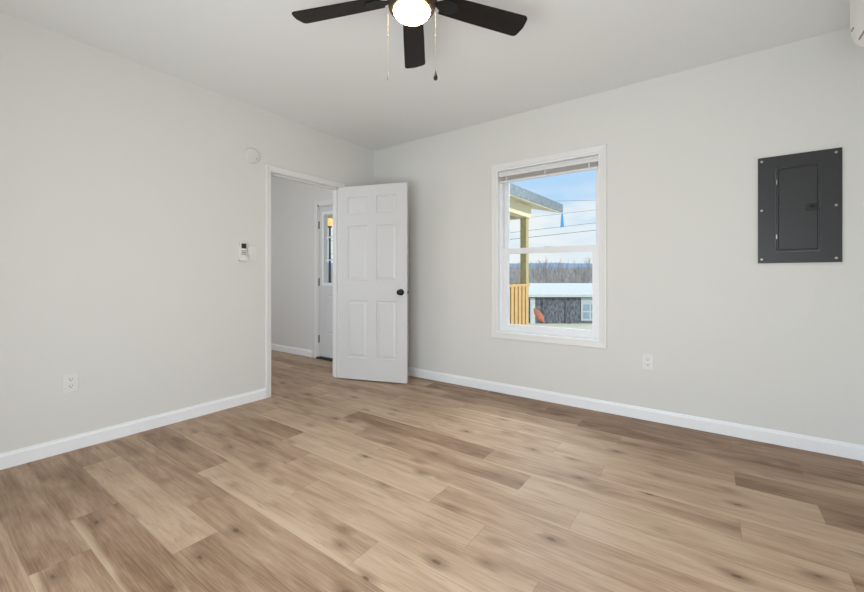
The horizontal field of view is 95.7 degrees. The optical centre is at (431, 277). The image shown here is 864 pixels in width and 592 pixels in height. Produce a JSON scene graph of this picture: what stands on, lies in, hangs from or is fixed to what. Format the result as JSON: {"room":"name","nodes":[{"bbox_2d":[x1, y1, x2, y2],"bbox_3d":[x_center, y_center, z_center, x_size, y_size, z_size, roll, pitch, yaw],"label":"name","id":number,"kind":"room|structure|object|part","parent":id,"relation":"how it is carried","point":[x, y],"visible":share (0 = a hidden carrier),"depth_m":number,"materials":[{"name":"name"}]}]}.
{"room":"empty bedroom","nodes":[
{"label":"empty bedroom","id":0,"kind":"room"},
{"bbox_2d":[0,12,373,452],"bbox_3d":[-1.894,-0.205,3.018,0.120,2.561,3.991,0,0,36],"label":"wall","id":1,"kind":"structure","parent":0,"point":[130,194],"depth_m":2.63,"materials":[{"name":"paint"}]},
{"bbox_2d":[63,372,78,392],"bbox_3d":[-2.241,0.653,2.425,0.009,0.118,0.074,0,0,36],"label":"wall outlet","id":2,"kind":"object","parent":1,"relation":"attached to","point":[70,380],"visible":1,"depth_m":2.42,"materials":[{"name":"white plastic"}]},
{"bbox_2d":[0,388,265,469],"bbox_3d":[-2.213,1.030,2.459,0.014,0.089,2.512,0,0,36],"label":"baseboard","id":3,"kind":"structure","parent":1,"relation":"attached to","point":[24,455],"depth_m":2.61,"materials":[{"name":"white paint"}]},
{"bbox_2d":[238,245,247,260],"bbox_3d":[-1.595,-0.206,3.303,0.033,0.130,0.068,0,0,36],"label":"remote holder","id":4,"kind":"object","parent":1,"relation":"attached to","point":[240,258],"visible":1,"depth_m":3.28,"materials":[{"name":"white plastic"}]},
{"bbox_2d":[240,242,246,256],"bbox_3d":[-1.595,-0.222,3.303,0.022,0.152,0.054,0,0,36],"label":"remote control","id":5,"kind":"object","parent":4,"relation":"in","point":[243,245],"visible":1,"depth_m":3.29,"materials":[{"name":"white plastic"}]},
{"bbox_2d":[244,148,258,163],"bbox_3d":[-1.548,-1.050,3.370,0.031,0.132,0.132,0,0,36],"label":"smoke detector","id":6,"kind":"object","parent":1,"relation":"attached to","point":[251,155],"visible":1,"depth_m":3.35,"materials":[{"name":"plastic"}]},
{"bbox_2d":[248,247,255,260],"bbox_3d":[-1.552,-0.206,3.378,0.016,0.118,0.072,0,0,36],"label":"light switch","id":7,"kind":"object","parent":1,"relation":"attached to","point":[251,250],"visible":1,"depth_m":3.37,"materials":[{"name":"white plastic"}]},
{"bbox_2d":[265,164,344,397],"bbox_3d":[-1.258,0.032,3.889,0.136,2.084,0.920,0,0,36],"label":"door frame","id":8,"kind":"structure","parent":1,"relation":"attached to","point":[268,168],"depth_m":3.62,"materials":[{"name":"white paint"}]},
{"bbox_2d":[338,182,408,383],"bbox_3d":[-0.616,0.055,4.041,0.792,2.014,0.169,0,0,17],"label":"door","id":9,"kind":"structure","parent":1,"relation":"in","point":[373,291],"depth_m":4.02,"materials":[{"name":"white paint"}]},
{"bbox_2d":[0,0,849,177],"bbox_3d":[-1.521,-1.546,2.762,7.385,0.120,4.011,0,0,36],"label":"ceiling","id":10,"kind":"structure","parent":0,"point":[329,76],"depth_m":2.50,"materials":[{"name":"paint"}]},
{"bbox_2d":[292,0,526,80],"bbox_3d":[-0.110,-1.196,1.765,1.163,0.579,1.135,0,0,36],"label":"ceiling fan","id":11,"kind":"object","parent":10,"relation":"hanging from","point":[412,14],"visible":1,"depth_m":1.91,"materials":[{"name":"black wood"}]},
{"bbox_3d":[-0.459,-1.293,1.896,0.456,0.032,0.124,0,0,15],"label":"blade","id":12,"kind":"part","parent":11,"relation":"part of","materials":[{"name":"brown wood"}]},
{"bbox_3d":[-0.093,-1.211,1.800,0.171,0.053,0.171,0,0,36],"label":"globe","id":13,"kind":"part","parent":11,"relation":"part of","materials":[{"name":"white glass"}]},
{"bbox_3d":[-0.100,-1.293,2.178,0.124,0.032,0.456,0,0,-1],"label":"blade","id":14,"kind":"part","parent":11,"relation":"part of","materials":[{"name":"brown wood"}]},
{"bbox_3d":[0.002,-1.089,1.801,0.034,0.319,0.006,0,0,4],"label":"pull chain","id":15,"kind":"part","parent":11,"relation":"part of","materials":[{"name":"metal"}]},
{"bbox_3d":[0.259,-1.293,1.938,0.456,0.032,0.124,0,0,-22],"label":"blade","id":16,"kind":"part","parent":11,"relation":"part of","materials":[{"name":"brown wood"}]},
{"bbox_2d":[0,350,863,591],"bbox_3d":[-1.527,1.074,2.754,7.385,0.001,4.191,0,0,36],"label":"floor","id":17,"kind":"structure","parent":0,"point":[325,482],"depth_m":1.85,"materials":[{"name":"brown wood"}]},
{"bbox_2d":[316,356,332,360],"bbox_3d":[-1.147,1.063,5.000,0.850,0.022,0.160,0,0,36],"label":"threshold","id":18,"kind":"object","parent":17,"relation":"on","point":[319,357],"visible":0.23,"depth_m":5.09,"materials":[{"name":"black metal"}]},
{"bbox_2d":[271,28,863,444],"bbox_3d":[-0.321,-0.206,4.431,7.385,2.560,0.140,0,0,36],"label":"wall","id":19,"kind":"structure","parent":0,"point":[732,337],"depth_m":2.85,"materials":[{"name":"paint"}]},
{"bbox_2d":[271,343,312,356],"bbox_3d":[-2.448,1.030,5.864,2.058,0.089,0.014,0,0,36],"label":"baseboard","id":20,"kind":"structure","parent":19,"relation":"attached to","point":[304,352],"depth_m":5.51,"materials":[{"name":"white paint"}]},
{"bbox_2d":[314,198,332,357],"bbox_3d":[-1.143,0.029,5.006,0.960,2.090,0.146,0,0,36],"label":"door frame","id":21,"kind":"structure","parent":19,"relation":"attached to","point":[326,202],"depth_m":5.21,"materials":[{"name":"white paint"}]},
{"bbox_2d":[318,205,332,357],"bbox_3d":[-1.184,0.055,4.966,0.820,1.978,0.119,0,0,36],"label":"door","id":22,"kind":"structure","parent":19,"relation":"in","point":[325,337],"depth_m":5.14,"materials":[{"name":"white paint"}]},
{"bbox_3d":[-1.161,-0.376,4.981,0.664,0.966,0.066,0,0,36],"label":"light frame","id":23,"kind":"part","parent":22,"relation":"part of","materials":[{"name":"white plastic"}]},
{"bbox_2d":[491,144,606,348],"bbox_3d":[1.016,-0.246,3.460,1.017,1.632,0.156,0,0,36],"label":"window","id":24,"kind":"structure","parent":19,"relation":"in","point":[501,328],"depth_m":3.45,"materials":[{"name":"white paint"}]},
{"bbox_2d":[499,157,597,183],"bbox_3d":[0.997,-0.726,3.436,0.885,0.496,0.034,0,0,36],"label":"window blind","id":25,"kind":"object","parent":24,"relation":"attached to","point":[587,164],"visible":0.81,"depth_m":3.40,"materials":[{"name":"plastic"}]},
{"bbox_3d":[0.999,-0.895,3.439,0.873,0.018,0.023,0,0,36],"label":"rail","id":26,"kind":"part","parent":25,"relation":"part of","materials":[{"name":"plastic"}]},
{"bbox_3d":[1.024,0.105,3.471,0.845,0.753,0.028,0,0,36],"label":"sash","id":27,"kind":"part","parent":24,"relation":"part of","materials":[{"name":"white plastic"}]},
{"bbox_3d":[1.044,-0.602,3.498,0.849,0.741,0.027,0,0,36],"label":"sash","id":28,"kind":"part","parent":24,"relation":"part of","materials":[{"name":"white plastic"}]},
{"bbox_2d":[408,367,863,460],"bbox_3d":[0.933,1.030,3.435,3.985,0.089,0.014,0,0,36],"label":"baseboard","id":29,"kind":"structure","parent":19,"relation":"attached to","point":[798,441],"depth_m":2.86,"materials":[{"name":"white paint"}]},
{"bbox_2d":[642,354,653,369],"bbox_3d":[1.624,0.636,2.941,0.074,0.118,0.009,0,0,36],"label":"wall outlet","id":30,"kind":"object","parent":19,"relation":"attached to","point":[647,359],"visible":1,"depth_m":2.94,"materials":[{"name":"white plastic"}]},
{"bbox_2d":[758,147,841,262],"bbox_3d":[2.293,-0.435,2.448,0.388,0.686,0.028,0,0,36],"label":"breaker panel","id":31,"kind":"object","parent":19,"relation":"attached to","point":[800,207],"visible":1,"depth_m":2.44,"materials":[{"name":"grey metal"}]},
{"bbox_3d":[2.294,-0.433,2.454,0.201,0.534,0.014,0,0,36],"label":"panel door","id":32,"kind":"part","parent":31,"relation":"part of","materials":[{"name":"grey metal"}]},
{"bbox_3d":[1.431,-0.206,0.628,0.100,2.560,3.991,0,0,36],"label":"wall","id":33,"kind":"structure","parent":0,"visible":0},
{"bbox_2d":[850,0,863,46],"bbox_3d":[1.823,-1.222,1.448,0.222,0.337,0.830,0,0,36],"label":"air conditioner","id":34,"kind":"object","parent":33,"relation":"attached to","point":[856,6],"visible":1,"depth_m":1.78,"materials":[{"name":"plastic"}]},
{"label":"outside","id":35,"kind":"structure","parent":0,"visible":0},
{"bbox_2d":[529,323,591,329],"bbox_3d":[71.716,2.974,36.809,400.000,2.300,136.519,0,0,36],"label":"ground","id":36,"kind":"structure","parent":35,"point":[588,326],"depth_m":33.52,"materials":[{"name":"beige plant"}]},
{"bbox_2d":[328,218,332,282],"bbox_3d":[-2.249,0.275,8.600,0.180,3.322,0.180,0,0,36],"label":"lamp post","id":37,"kind":"object","parent":36,"relation":"on","point":[330,221],"visible":0.3,"depth_m":8.57,"materials":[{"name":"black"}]},
{"bbox_3d":[-2.249,-1.226,8.600,0.120,0.200,0.120,0,0,36],"label":"lantern glass","id":38,"kind":"part","parent":37,"relation":"part of","materials":[{"name":"orange"}]},
{"bbox_2d":[328,183,563,324],"bbox_3d":[-0.039,0.139,6.168,3.297,3.477,3.006,0,0,36],"label":"porch","id":39,"kind":"object","parent":36,"relation":"on","point":[522,200],"depth_m":5.56,"materials":[{"name":"beige wood"}]},
{"bbox_3d":[0.817,0.111,4.907,0.090,0.037,1.957,0,0,36],"label":"rail","id":40,"kind":"part","parent":39,"relation":"part of","materials":[{"name":"yellow wood"}]},
{"bbox_3d":[1.374,0.498,5.810,0.094,2.758,0.094,0,0,36],"label":"post","id":41,"kind":"part","parent":39,"relation":"part of","materials":[{"name":"yellow wood"}]},
{"bbox_3d":[2.140,-0.933,6.419,0.062,0.230,0.012,0,0,-12],"label":"plastic strip","id":42,"kind":"part","parent":39,"relation":"part of","materials":[{"name":"blue plastic"}]},
{"bbox_2d":[534,308,543,322],"bbox_3d":[9.328,3.314,34.122,0.930,1.242,0.291,0,0,20],"label":"canoe","id":43,"kind":"object","parent":36,"relation":"on","point":[538,314],"visible":1,"depth_m":34.03,"materials":[{"name":"orange paint"}]},
{"bbox_2d":[534,260,544,282],"bbox_3d":[19.322,0.570,70.259,1.857,7.591,1.927,0,0,8],"label":"bare tree","id":44,"kind":"object","parent":36,"relation":"on","point":[538,266],"visible":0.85,"depth_m":70.17,"materials":[{"name":"grey plant"}]},
{"bbox_2d":[536,267,544,282],"bbox_3d":[18.199,1.163,65.842,1.610,6.341,1.551,0,0,42],"label":"bare tree","id":45,"kind":"object","parent":36,"relation":"on","point":[543,267],"visible":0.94,"depth_m":65.97,"materials":[{"name":"grey plant"}]},
{"bbox_2d":[539,256,547,282],"bbox_3d":[26.167,-0.324,93.241,2.676,9.502,3.136,0,0,-26],"label":"bare tree","id":46,"kind":"object","parent":36,"relation":"on","point":[545,262],"visible":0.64,"depth_m":92.83,"materials":[{"name":"grey plant"}]},
{"bbox_2d":[548,269,556,281],"bbox_3d":[19.097,1.492,62.152,1.270,5.664,1.771,0,0,-6],"label":"bare tree","id":47,"kind":"object","parent":36,"relation":"on","point":[555,269],"visible":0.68,"depth_m":61.91,"materials":[{"name":"grey plant"}]},
{"bbox_2d":[553,262,564,282],"bbox_3d":[28.269,0.031,87.145,2.888,8.750,2.465,0,0,-39],"label":"bare tree","id":48,"kind":"object","parent":36,"relation":"on","point":[559,271],"visible":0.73,"depth_m":87.50,"materials":[{"name":"grey plant"}]},
{"bbox_2d":[529,283,591,323],"bbox_3d":[13.570,2.334,37.100,10.200,3.580,5.100,0,0,0],"label":"shed","id":49,"kind":"object","parent":36,"relation":"on","point":[569,303],"visible":0.63,"depth_m":35.00,"materials":[{"name":"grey wood"}]},
{"bbox_3d":[13.795,2.699,34.935,0.550,0.550,0.020,0,0,0],"label":"pane","id":50,"kind":"part","parent":49,"relation":"part of","materials":[{"name":"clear glass"}]},
{"bbox_3d":[13.795,3.399,34.935,0.550,0.550,0.020,0,0,0],"label":"pane","id":51,"kind":"part","parent":49,"relation":"part of","materials":[{"name":"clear glass"}]},
{"bbox_2d":[572,263,582,282],"bbox_3d":[32.047,0.097,86.851,2.570,8.623,2.670,0,0,-33],"label":"bare tree","id":52,"kind":"object","parent":36,"relation":"on","point":[574,263],"visible":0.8,"depth_m":86.77,"materials":[{"name":"grey plant"}]},
{"bbox_2d":[578,264,586,281],"bbox_3d":[29.848,0.651,77.316,2.307,7.452,2.221,0,0,12],"label":"bare tree","id":53,"kind":"object","parent":36,"relation":"on","point":[578,264],"visible":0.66,"depth_m":77.34,"materials":[{"name":"grey plant"}]},
{"bbox_2d":[584,256,591,282],"bbox_3d":[33.952,-0.106,84.428,2.511,9.015,2.494,0,0,37],"label":"bare tree","id":54,"kind":"object","parent":36,"relation":"on","point":[588,264],"visible":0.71,"depth_m":84.33,"materials":[{"name":"grey plant"}]},
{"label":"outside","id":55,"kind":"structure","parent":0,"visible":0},
{"bbox_2d":[328,263,591,267],"bbox_3d":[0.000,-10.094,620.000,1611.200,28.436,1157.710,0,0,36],"label":"hills","id":56,"kind":"structure","parent":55,"point":[571,265],"depth_m":546.17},
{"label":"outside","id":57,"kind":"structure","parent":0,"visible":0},
{"bbox_2d":[328,267,591,282],"bbox_3d":[0.000,-0.759,170.000,441.781,9.766,317.436,0,0,36],"label":"hills","id":58,"kind":"structure","parent":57,"point":[585,268],"depth_m":130.60,"materials":[{"name":"plant"}]},
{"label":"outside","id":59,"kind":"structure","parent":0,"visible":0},
{"bbox_2d":[510,230,594,239],"bbox_3d":[10.400,-2.921,26.000,67.604,7.276,0.033,0,0,0],"label":"overhead wire","id":60,"kind":"object","parent":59,"point":[591,230],"visible":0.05,"depth_m":25.98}
]}

